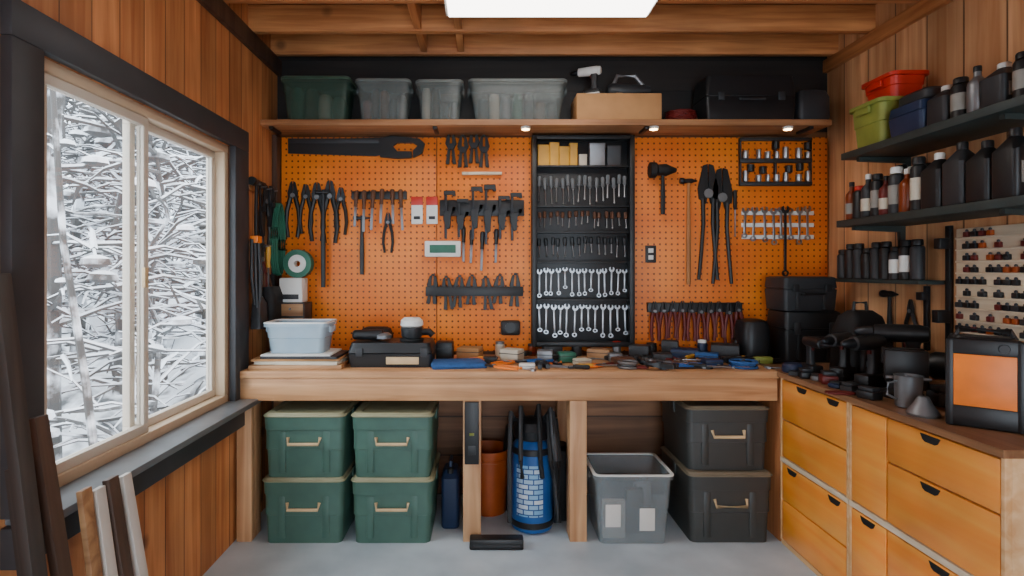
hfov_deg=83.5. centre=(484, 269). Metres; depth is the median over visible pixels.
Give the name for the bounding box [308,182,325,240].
pliers
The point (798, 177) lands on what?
socket
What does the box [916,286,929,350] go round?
square
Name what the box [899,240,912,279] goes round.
spray can
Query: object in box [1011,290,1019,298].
bit
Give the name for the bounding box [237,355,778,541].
workbench
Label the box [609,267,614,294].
wrench
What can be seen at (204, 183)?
tree
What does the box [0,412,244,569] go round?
trim
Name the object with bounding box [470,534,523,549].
tool case
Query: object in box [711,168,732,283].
cutter
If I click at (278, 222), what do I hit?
coil
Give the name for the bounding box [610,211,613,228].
screwdriver
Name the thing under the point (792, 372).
clamp
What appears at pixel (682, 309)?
pliers
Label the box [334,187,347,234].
pliers
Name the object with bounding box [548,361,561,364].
pliers
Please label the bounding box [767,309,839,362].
tool case
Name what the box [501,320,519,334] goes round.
tape measure
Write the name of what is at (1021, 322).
bit
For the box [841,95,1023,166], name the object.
wall shelf
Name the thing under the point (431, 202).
pack
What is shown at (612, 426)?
wall
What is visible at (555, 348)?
tray
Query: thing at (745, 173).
socket
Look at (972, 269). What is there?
bit
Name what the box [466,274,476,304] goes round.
clamp
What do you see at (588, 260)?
upper cabinet
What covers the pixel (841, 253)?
bottle
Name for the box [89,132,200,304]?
tree
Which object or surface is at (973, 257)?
bit
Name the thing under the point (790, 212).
wrench
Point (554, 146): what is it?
box
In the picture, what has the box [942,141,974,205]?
jug
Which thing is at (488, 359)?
battery
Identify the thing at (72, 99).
tree
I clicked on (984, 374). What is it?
heater
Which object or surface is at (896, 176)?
bottle
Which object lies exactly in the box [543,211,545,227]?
screwdriver
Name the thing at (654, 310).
pliers
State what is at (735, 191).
screwdriver
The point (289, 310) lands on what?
drawer unit
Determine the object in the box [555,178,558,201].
screwdriver
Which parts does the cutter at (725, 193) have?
handle, handle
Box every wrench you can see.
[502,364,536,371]
[537,270,541,297]
[537,304,541,331]
[543,268,548,294]
[543,304,548,333]
[548,269,553,294]
[551,305,556,337]
[556,268,560,294]
[558,305,563,334]
[562,267,567,288]
[564,304,569,336]
[569,268,574,295]
[572,306,577,336]
[576,269,580,295]
[579,304,584,330]
[582,268,586,295]
[585,305,590,330]
[589,269,593,291]
[592,306,597,332]
[596,269,601,296]
[600,304,605,337]
[602,268,606,296]
[607,305,613,337]
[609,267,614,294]
[614,305,619,330]
[615,269,620,294]
[622,269,626,291]
[622,305,627,334]
[642,357,672,362]
[658,367,712,369]
[741,208,748,237]
[750,207,757,240]
[761,207,767,241]
[764,366,781,368]
[770,208,776,244]
[777,207,784,238]
[781,206,789,275]
[786,208,793,239]
[796,207,803,244]
[804,206,810,239]
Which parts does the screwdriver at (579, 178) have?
handle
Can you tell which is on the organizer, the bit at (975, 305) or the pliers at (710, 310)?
the bit at (975, 305)
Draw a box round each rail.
[249,184,277,194]
[249,240,271,251]
[351,191,406,199]
[426,287,522,295]
[440,200,523,215]
[462,172,501,174]
[647,303,741,311]
[741,211,813,214]
[741,223,813,226]
[741,235,813,238]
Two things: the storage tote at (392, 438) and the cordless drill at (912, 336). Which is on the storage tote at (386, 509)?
the storage tote at (392, 438)
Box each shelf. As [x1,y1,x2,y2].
[260,119,831,136]
[537,165,628,167]
[537,205,628,207]
[537,231,628,232]
[537,261,628,262]
[537,299,628,300]
[835,278,944,284]
[836,195,1023,246]
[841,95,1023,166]
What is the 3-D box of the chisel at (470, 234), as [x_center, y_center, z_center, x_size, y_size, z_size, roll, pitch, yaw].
[-0.085,-0.150,3.658,0.030,0.216,0.028,0,0,36]
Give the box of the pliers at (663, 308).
[659,302,667,338]
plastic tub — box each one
[263,319,336,353]
[587,453,673,530]
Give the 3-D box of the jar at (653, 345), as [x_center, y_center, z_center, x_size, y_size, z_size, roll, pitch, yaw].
[1.049,0.499,3.610,0.066,0.080,0.066,0,0,0]
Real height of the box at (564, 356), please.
0.060 m
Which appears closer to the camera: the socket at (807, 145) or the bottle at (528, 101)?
the bottle at (528, 101)
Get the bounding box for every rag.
[694,351,719,360]
[782,362,802,372]
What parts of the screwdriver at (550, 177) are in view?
handle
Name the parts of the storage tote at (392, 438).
handle, lid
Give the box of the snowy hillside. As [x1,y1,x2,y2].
[61,221,205,457]
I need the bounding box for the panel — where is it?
[758,377,780,540]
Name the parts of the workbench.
leg, leg, leg, leg, leg, leg, wire coil, cable coil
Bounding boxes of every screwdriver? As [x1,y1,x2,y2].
[537,176,540,201]
[537,238,540,256]
[538,212,541,225]
[543,178,546,204]
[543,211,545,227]
[544,238,547,256]
[549,176,552,203]
[549,212,552,225]
[550,364,589,368]
[551,237,554,255]
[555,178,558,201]
[555,211,559,224]
[556,238,559,257]
[561,178,564,204]
[563,237,566,257]
[566,174,569,201]
[568,211,571,227]
[570,237,574,257]
[571,178,574,204]
[574,211,577,225]
[577,175,581,202]
[577,237,580,256]
[578,363,616,365]
[580,210,583,224]
[583,175,586,199]
[583,236,587,252]
[588,176,591,204]
[589,237,592,252]
[593,211,596,228]
[595,178,598,201]
[597,212,600,226]
[597,237,600,254]
[601,177,604,200]
[603,237,606,254]
[605,211,608,227]
[606,175,609,197]
[609,237,612,253]
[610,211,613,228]
[612,177,615,203]
[615,236,619,257]
[617,174,620,196]
[617,212,620,225]
[622,176,626,197]
[622,237,625,256]
[624,212,627,228]
[674,354,694,360]
[689,363,731,368]
[733,190,736,236]
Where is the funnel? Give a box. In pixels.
[906,396,940,418]
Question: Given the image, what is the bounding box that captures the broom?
[250,296,267,328]
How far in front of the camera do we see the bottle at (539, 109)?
3.47 m
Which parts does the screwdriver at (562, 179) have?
handle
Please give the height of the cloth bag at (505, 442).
0.520 m
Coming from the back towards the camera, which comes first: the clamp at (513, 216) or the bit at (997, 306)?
the clamp at (513, 216)
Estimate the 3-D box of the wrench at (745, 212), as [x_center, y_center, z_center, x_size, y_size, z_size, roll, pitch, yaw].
[1.660,-0.300,3.655,0.049,0.194,0.010,0,0,0]
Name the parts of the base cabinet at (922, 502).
handle, door, door, drawer, handle, handle, handle, drawer, drawer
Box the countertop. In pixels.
[759,362,1023,458]
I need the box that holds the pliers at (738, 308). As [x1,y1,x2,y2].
[734,301,743,326]
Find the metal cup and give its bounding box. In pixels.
[886,373,923,408]
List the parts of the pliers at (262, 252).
handle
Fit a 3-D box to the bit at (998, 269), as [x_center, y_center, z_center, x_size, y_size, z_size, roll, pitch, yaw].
[2.178,-0.007,2.430,0.018,0.035,0.036,0,0,0]
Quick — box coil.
[270,203,285,275]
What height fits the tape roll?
0.174 m
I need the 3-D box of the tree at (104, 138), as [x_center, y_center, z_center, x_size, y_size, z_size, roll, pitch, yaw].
[-2.959,-0.417,5.254,1.993,4.437,2.654,0,0,-35]
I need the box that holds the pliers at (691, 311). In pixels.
[686,301,696,340]
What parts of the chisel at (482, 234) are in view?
blade, handle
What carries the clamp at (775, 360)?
on the workbench
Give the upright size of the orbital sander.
0.132 m
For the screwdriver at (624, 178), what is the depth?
3.63 m
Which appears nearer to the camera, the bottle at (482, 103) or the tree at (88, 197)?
the bottle at (482, 103)
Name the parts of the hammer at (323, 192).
handle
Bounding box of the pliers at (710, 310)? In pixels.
[706,301,715,340]
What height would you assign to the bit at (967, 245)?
0.035 m
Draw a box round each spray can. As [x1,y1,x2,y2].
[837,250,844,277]
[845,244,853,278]
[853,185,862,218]
[853,243,863,278]
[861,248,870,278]
[870,173,883,215]
[870,242,880,278]
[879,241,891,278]
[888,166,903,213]
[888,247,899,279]
[896,165,907,173]
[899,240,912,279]
[909,239,925,279]
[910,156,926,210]
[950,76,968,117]
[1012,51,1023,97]
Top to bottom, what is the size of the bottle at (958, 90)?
0.170 m
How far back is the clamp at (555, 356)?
3.33 m
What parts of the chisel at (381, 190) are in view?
blade, handle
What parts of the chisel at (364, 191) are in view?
blade, handle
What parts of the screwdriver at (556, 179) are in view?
handle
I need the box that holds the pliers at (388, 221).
[382,212,393,252]
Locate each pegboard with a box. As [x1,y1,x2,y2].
[281,137,436,349]
[437,137,628,350]
[635,137,826,350]
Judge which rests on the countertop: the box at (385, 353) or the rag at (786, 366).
the rag at (786, 366)
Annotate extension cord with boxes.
[665,109,696,118]
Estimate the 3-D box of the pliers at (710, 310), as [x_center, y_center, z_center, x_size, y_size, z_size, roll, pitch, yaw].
[1.430,0.324,3.629,0.072,0.252,0.026,-1,0,0]
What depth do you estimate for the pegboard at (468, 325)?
3.67 m
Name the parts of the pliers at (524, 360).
handle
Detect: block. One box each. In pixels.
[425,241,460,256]
[586,347,613,358]
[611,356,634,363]
[828,380,841,388]
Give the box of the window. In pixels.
[44,58,227,486]
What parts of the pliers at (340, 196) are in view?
handle, handle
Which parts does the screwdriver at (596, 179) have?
handle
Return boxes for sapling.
[49,89,97,445]
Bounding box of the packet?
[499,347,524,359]
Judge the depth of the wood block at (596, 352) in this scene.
3.46 m
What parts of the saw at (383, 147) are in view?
blade, handle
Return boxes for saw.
[288,136,424,158]
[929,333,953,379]
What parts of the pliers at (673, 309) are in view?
handle, handle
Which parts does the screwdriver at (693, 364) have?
handle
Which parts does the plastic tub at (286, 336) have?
handle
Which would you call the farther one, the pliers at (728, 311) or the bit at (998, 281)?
the pliers at (728, 311)
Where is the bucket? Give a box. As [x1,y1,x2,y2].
[481,440,506,516]
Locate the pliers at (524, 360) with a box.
[515,358,553,362]
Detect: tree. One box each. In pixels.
[47,88,205,460]
[47,102,205,448]
[47,104,205,431]
[60,112,205,365]
[61,99,87,244]
[61,100,89,203]
[61,100,110,300]
[61,100,205,348]
[61,131,121,305]
[62,96,205,394]
[62,99,115,368]
[63,119,102,249]
[63,130,205,382]
[64,112,205,382]
[64,138,111,321]
[65,141,202,284]
[66,120,196,267]
[66,121,110,240]
[69,123,111,306]
[84,111,198,358]
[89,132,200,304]
[149,143,205,323]
[149,144,205,364]
[174,217,196,294]
[178,166,200,296]
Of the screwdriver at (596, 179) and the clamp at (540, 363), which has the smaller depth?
the clamp at (540, 363)
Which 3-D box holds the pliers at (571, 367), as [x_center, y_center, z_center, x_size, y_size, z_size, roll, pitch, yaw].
[0.553,0.530,3.166,0.221,0.018,0.081,0,0,-24]
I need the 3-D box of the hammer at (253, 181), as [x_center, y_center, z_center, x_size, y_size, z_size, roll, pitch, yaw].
[-1.293,-0.337,3.240,0.048,0.364,0.140,0,0,0]
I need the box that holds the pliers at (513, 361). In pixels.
[490,359,517,364]
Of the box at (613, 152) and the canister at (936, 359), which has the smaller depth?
the canister at (936, 359)
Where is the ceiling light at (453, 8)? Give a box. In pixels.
[444,0,657,16]
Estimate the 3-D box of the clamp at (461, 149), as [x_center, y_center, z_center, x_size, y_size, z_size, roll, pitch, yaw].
[-0.141,-0.761,3.654,0.071,0.210,0.036,0,0,0]
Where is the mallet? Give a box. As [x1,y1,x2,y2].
[647,162,676,214]
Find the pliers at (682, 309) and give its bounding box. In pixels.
[676,301,686,340]
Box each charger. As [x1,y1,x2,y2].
[436,340,453,358]
[753,356,772,363]
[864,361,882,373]
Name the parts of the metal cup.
handle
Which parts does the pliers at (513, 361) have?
handle, handle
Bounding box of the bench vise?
[881,347,931,398]
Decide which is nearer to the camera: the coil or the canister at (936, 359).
the canister at (936, 359)
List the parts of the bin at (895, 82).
handle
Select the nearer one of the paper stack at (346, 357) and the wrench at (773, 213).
the paper stack at (346, 357)
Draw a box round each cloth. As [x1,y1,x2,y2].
[431,358,486,369]
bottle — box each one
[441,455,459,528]
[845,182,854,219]
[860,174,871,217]
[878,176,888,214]
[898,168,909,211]
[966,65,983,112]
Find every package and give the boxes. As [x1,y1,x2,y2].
[624,487,643,532]
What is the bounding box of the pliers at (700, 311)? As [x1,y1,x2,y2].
[696,302,706,341]
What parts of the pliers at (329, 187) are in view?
handle, handle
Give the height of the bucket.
0.380 m
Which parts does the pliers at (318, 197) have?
handle, handle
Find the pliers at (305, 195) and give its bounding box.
[299,184,312,233]
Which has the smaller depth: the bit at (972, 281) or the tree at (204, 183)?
the bit at (972, 281)
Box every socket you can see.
[742,150,748,158]
[743,171,747,181]
[747,164,754,171]
[755,175,761,181]
[756,149,760,158]
[759,166,766,173]
[764,151,770,158]
[765,174,769,181]
[772,141,779,148]
[773,174,779,181]
[774,151,778,158]
[782,147,788,158]
[783,172,787,181]
[785,165,792,172]
[795,148,801,158]
[795,174,801,181]
[796,163,803,170]
[804,142,811,149]
[805,151,810,158]
[805,171,809,181]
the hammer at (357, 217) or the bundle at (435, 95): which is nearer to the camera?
the bundle at (435, 95)
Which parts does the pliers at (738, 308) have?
handle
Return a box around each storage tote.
[262,459,355,542]
[263,401,361,476]
[351,401,438,476]
[351,452,439,542]
[660,446,772,541]
[661,401,769,469]
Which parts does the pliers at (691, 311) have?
handle, handle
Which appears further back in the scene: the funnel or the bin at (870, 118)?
the bin at (870, 118)
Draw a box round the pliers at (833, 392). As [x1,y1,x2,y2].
[824,390,855,395]
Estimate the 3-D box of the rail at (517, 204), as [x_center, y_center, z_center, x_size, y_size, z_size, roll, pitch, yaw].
[-0.019,-0.395,3.658,0.536,0.100,0.028,0,0,0]
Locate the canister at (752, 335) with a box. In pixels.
[734,318,770,356]
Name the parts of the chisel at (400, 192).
handle, blade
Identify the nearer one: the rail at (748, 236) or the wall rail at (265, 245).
the wall rail at (265, 245)
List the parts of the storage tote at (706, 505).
lid, handle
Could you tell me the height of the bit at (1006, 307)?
0.035 m
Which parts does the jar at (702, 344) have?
lid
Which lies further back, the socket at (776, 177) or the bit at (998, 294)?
the socket at (776, 177)
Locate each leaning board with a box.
[0,273,47,575]
[4,469,20,575]
[29,414,72,575]
[76,486,102,575]
[92,485,117,575]
[102,475,133,575]
[119,472,148,575]
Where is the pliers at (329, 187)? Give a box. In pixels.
[320,180,339,242]
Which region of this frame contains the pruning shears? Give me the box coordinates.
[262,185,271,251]
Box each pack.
[411,197,422,223]
[426,197,437,223]
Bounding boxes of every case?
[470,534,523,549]
[661,340,678,351]
[693,75,795,118]
[765,276,836,310]
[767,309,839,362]
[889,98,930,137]
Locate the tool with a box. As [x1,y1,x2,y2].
[606,74,650,92]
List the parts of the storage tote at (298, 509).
handle, lid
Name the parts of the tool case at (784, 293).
handle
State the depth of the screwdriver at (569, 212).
3.63 m
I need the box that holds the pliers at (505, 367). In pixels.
[485,364,522,369]
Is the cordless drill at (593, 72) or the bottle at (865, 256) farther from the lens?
the cordless drill at (593, 72)
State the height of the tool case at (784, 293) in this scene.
0.200 m
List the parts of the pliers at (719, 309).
handle, handle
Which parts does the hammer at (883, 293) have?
handle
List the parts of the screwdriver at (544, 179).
handle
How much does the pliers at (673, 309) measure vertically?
0.238 m
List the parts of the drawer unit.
drawer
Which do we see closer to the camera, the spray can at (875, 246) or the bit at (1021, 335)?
the bit at (1021, 335)
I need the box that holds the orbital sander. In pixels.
[400,317,434,341]
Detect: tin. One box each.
[537,349,552,359]
[607,352,622,361]
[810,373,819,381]
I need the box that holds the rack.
[738,137,811,185]
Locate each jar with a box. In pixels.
[495,341,504,355]
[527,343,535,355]
[572,346,581,355]
[612,341,620,352]
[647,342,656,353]
[697,339,707,351]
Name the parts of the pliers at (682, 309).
handle, handle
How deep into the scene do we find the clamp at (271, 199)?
3.46 m
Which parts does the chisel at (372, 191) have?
blade, handle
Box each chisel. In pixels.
[266,245,270,286]
[353,191,358,226]
[362,190,365,231]
[370,190,374,229]
[379,189,383,222]
[390,189,394,223]
[398,189,403,229]
[461,227,465,261]
[469,229,473,262]
[480,231,484,270]
[494,229,498,262]
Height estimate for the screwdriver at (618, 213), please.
0.092 m
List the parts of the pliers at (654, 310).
handle, handle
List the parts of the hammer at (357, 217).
handle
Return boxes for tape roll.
[283,250,313,277]
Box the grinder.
[352,329,391,340]
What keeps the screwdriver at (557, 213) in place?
in the upper cabinet at (588, 260)
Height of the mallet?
0.330 m
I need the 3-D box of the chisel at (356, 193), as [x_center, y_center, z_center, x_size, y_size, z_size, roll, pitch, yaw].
[-0.816,-0.389,3.627,0.031,0.228,0.029,0,0,36]
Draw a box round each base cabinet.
[780,378,848,575]
[849,403,1023,575]
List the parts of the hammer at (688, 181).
handle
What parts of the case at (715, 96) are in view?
handle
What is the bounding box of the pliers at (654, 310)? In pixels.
[650,301,660,340]
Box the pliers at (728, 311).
[723,302,733,342]
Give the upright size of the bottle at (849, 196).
0.200 m
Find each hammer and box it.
[249,176,261,235]
[315,190,330,286]
[353,215,369,274]
[679,178,696,284]
[879,290,898,344]
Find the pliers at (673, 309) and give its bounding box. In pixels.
[668,301,677,337]
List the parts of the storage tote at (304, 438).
handle, lid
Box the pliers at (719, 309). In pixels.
[715,301,724,337]
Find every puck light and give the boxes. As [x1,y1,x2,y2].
[521,126,530,130]
[649,126,658,130]
[782,126,792,130]
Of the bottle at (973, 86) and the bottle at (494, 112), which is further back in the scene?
the bottle at (494, 112)
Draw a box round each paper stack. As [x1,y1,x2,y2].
[254,355,348,364]
[261,348,341,355]
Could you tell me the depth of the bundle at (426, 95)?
3.47 m
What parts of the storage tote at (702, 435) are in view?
lid, handle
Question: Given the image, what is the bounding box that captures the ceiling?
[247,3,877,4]
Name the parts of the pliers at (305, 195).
handle, handle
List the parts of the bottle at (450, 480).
handle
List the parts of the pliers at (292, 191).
handle, handle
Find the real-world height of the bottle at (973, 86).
0.190 m
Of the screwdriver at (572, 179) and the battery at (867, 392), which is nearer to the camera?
the battery at (867, 392)
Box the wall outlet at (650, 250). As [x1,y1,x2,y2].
[645,245,655,262]
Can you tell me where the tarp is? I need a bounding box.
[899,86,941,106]
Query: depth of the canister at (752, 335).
3.41 m
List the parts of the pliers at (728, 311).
handle, handle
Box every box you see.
[279,278,307,301]
[348,338,435,367]
[456,345,482,357]
[518,363,534,368]
[537,145,549,164]
[549,142,558,164]
[556,351,575,362]
[559,146,569,164]
[569,143,577,164]
[571,93,661,118]
[578,154,586,164]
[588,143,604,164]
[606,145,620,164]
[628,344,650,355]
[700,358,723,364]
[883,379,889,386]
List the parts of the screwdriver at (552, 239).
handle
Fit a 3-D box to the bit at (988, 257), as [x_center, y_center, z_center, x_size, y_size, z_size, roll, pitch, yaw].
[2.178,-0.060,2.470,0.018,0.035,0.026,0,0,0]
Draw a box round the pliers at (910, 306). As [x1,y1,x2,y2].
[904,299,917,324]
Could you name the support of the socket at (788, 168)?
hanging from the rack
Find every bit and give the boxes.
[955,276,961,283]
[955,300,962,306]
[956,311,962,318]
[962,241,970,248]
[962,253,970,260]
[962,276,969,283]
[963,229,969,236]
[963,265,969,271]
[963,288,970,295]
[963,300,969,307]
[969,312,978,320]
[970,229,977,236]
[970,241,977,248]
[970,253,977,259]
[970,265,978,271]
[970,277,977,283]
[970,301,978,308]
[977,289,986,296]
[977,325,985,333]
[978,228,985,235]
[978,240,985,247]
[978,277,985,284]
[985,264,993,272]
[986,227,993,235]
[986,252,993,259]
[986,314,993,321]
[993,264,1002,272]
[993,289,1003,297]
[994,239,1002,246]
[994,252,1002,259]
[994,277,1001,284]
[994,302,1001,309]
[1002,251,1011,259]
[1002,277,1010,284]
[1002,303,1010,310]
[1003,264,1010,272]
[1003,315,1010,323]
[1010,303,1020,311]
[1011,264,1019,272]
[1011,277,1020,285]
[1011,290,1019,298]
[1011,316,1019,324]
[1019,317,1023,325]
[1019,331,1023,338]
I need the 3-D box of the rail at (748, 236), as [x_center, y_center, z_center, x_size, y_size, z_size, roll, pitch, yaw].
[1.871,-0.211,3.666,0.460,0.026,0.012,0,0,0]
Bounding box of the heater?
[945,326,1023,434]
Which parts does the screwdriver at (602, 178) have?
handle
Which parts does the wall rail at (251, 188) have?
rail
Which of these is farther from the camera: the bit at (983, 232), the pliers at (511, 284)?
the pliers at (511, 284)
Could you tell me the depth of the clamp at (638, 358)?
3.33 m
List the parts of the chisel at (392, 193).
handle, blade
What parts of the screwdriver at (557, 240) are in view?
handle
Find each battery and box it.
[483,355,496,363]
[651,352,672,360]
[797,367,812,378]
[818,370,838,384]
[840,381,860,391]
[856,385,882,400]
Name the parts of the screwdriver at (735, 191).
handle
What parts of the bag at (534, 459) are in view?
lid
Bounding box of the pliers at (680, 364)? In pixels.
[678,363,693,366]
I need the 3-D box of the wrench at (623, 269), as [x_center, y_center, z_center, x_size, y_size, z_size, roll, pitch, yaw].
[0.888,0.068,3.643,0.034,0.145,0.010,0,0,0]
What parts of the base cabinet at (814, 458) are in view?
handle, handle, drawer, drawer, drawer, drawer, handle, handle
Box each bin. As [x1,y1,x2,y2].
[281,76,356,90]
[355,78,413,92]
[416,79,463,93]
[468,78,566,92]
[849,96,903,147]
[861,70,928,100]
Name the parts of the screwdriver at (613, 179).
handle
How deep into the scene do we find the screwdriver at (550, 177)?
3.63 m
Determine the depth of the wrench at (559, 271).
3.64 m
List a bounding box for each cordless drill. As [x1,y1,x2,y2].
[570,66,601,92]
[802,336,829,372]
[821,332,856,381]
[840,335,887,386]
[854,324,930,390]
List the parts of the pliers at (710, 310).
handle, handle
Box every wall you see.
[0,0,276,575]
[277,56,826,494]
[827,0,1023,382]
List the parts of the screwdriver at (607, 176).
handle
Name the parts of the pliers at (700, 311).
handle, handle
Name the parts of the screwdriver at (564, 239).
handle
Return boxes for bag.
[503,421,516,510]
[507,404,561,533]
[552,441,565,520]
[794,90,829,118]
[829,301,892,372]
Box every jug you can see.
[921,152,945,208]
[927,84,952,125]
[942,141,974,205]
[966,140,995,202]
[980,61,1011,108]
[992,127,1023,198]
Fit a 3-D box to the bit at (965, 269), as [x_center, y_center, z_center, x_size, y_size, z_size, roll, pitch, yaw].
[2.178,-0.007,2.590,0.018,0.035,0.026,0,0,0]
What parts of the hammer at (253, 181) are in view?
handle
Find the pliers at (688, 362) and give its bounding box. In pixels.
[687,362,727,365]
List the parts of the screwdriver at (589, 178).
handle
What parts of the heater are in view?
panel, handle, knob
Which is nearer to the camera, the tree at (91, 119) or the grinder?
the grinder
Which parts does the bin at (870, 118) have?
handle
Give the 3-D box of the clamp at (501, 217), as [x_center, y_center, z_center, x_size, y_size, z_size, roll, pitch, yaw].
[0.121,-0.333,3.630,0.079,0.274,0.028,0,0,0]
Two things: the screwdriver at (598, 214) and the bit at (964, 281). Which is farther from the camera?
the screwdriver at (598, 214)
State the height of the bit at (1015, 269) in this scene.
0.035 m
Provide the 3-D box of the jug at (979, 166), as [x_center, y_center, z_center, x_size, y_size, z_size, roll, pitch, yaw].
[1.965,-0.386,2.239,0.100,0.240,0.112,0,0,0]
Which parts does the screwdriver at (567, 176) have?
handle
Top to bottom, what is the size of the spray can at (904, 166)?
0.252 m
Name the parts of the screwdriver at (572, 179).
handle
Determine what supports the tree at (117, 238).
on the snowy hillside
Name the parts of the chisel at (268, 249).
handle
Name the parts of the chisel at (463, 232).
handle, blade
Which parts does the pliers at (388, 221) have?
handle, handle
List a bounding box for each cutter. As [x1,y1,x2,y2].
[697,164,718,279]
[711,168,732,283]
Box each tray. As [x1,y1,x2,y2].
[541,345,562,353]
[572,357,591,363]
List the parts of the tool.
handle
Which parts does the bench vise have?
handle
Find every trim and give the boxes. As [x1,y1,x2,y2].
[0,0,248,151]
[0,35,43,519]
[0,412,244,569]
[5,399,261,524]
[196,0,281,75]
[223,0,920,2]
[229,146,248,400]
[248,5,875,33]
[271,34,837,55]
[272,135,280,408]
[407,3,420,28]
[416,34,426,51]
[454,17,461,28]
[456,34,463,51]
[823,0,952,72]
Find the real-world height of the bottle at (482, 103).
0.141 m
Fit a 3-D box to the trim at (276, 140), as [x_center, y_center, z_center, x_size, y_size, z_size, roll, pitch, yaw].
[-1.325,0.300,3.645,0.030,2.300,0.090,0,0,0]
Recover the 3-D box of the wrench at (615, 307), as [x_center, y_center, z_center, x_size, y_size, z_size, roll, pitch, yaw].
[0.843,0.306,3.643,0.038,0.166,0.010,-1,0,0]
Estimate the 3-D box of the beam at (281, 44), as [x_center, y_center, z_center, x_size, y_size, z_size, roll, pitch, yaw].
[0.435,-1.425,3.603,3.550,0.150,0.045,0,0,0]
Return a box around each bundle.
[250,236,262,307]
[291,87,305,118]
[304,89,319,118]
[318,94,332,118]
[332,97,347,118]
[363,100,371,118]
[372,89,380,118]
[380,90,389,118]
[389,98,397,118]
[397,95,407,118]
[422,88,431,118]
[431,88,440,118]
[440,102,449,118]
[450,101,458,118]
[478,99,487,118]
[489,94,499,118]
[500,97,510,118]
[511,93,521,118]
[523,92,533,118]
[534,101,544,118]
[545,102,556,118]
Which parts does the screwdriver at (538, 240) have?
handle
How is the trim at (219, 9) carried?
attached to the wall at (188, 518)
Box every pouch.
[262,272,282,329]
[362,326,392,337]
[670,347,698,358]
[711,342,739,356]
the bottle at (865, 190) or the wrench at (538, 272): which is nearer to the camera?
the bottle at (865, 190)
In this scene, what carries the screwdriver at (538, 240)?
in the upper cabinet at (588, 260)
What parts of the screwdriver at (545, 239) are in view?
handle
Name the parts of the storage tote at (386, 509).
handle, lid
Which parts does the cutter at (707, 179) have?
handle, handle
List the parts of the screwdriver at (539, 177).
handle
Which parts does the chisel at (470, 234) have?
handle, blade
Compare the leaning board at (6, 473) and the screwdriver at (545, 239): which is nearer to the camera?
the leaning board at (6, 473)
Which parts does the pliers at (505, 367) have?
handle, handle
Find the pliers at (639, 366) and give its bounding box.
[613,363,648,368]
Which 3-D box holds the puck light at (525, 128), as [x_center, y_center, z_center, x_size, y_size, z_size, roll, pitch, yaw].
[0.245,-0.851,3.445,0.060,0.017,0.060,0,0,0]
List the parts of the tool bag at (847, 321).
handle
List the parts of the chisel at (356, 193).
blade, handle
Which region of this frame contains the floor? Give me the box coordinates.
[203,495,816,575]
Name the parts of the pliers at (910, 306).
handle, handle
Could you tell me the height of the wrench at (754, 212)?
0.220 m
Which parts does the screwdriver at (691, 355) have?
handle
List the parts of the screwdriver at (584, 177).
handle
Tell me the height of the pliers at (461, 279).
0.210 m
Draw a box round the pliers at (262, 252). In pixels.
[261,247,266,286]
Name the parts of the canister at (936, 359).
motor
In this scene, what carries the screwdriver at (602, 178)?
in the upper cabinet at (588, 260)
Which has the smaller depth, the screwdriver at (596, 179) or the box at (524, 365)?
the box at (524, 365)
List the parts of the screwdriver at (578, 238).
handle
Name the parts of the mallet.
handle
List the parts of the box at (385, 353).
label plate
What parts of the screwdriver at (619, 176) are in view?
handle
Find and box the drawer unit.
[281,302,311,318]
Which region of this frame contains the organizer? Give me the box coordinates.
[955,223,1023,340]
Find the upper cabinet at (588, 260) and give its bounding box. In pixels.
[531,135,634,346]
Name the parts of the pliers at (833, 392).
handle, handle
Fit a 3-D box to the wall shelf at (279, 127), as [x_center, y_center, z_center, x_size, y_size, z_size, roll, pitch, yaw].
[0.362,-0.869,3.549,3.395,0.052,0.298,0,0,0]
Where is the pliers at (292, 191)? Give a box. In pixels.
[285,181,299,237]
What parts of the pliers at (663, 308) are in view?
handle, handle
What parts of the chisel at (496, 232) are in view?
blade, handle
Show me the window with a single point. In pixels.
(134, 115)
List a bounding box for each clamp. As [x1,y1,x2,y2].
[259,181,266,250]
[267,186,274,226]
[270,269,277,285]
[426,274,437,303]
[442,275,453,309]
[443,191,455,238]
[445,135,456,163]
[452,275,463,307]
[456,199,468,236]
[457,135,468,166]
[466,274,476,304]
[468,135,478,162]
[471,186,482,238]
[478,135,489,166]
[481,276,493,309]
[484,184,495,244]
[492,274,504,303]
[498,196,509,238]
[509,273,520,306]
[510,193,521,240]
[524,350,531,355]
[535,360,549,368]
[553,354,576,359]
[630,355,644,361]
[637,354,673,359]
[644,360,678,369]
[720,355,753,361]
[724,358,795,363]
[788,370,813,375]
[932,225,952,339]
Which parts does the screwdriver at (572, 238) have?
handle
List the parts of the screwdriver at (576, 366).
handle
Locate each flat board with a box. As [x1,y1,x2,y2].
[248,359,348,369]
[251,353,347,361]
[260,350,348,358]
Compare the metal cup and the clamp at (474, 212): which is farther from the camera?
the clamp at (474, 212)
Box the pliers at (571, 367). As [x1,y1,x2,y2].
[568,363,602,368]
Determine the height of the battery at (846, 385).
0.045 m
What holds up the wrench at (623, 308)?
in the upper cabinet at (588, 260)
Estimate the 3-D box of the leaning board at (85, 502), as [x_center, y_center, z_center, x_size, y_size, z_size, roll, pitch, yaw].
[-1.140,1.048,1.700,0.117,0.798,0.045,0,0,0]
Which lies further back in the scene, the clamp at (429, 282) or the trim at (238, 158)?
the clamp at (429, 282)
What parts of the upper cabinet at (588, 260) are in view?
rail, rail, rail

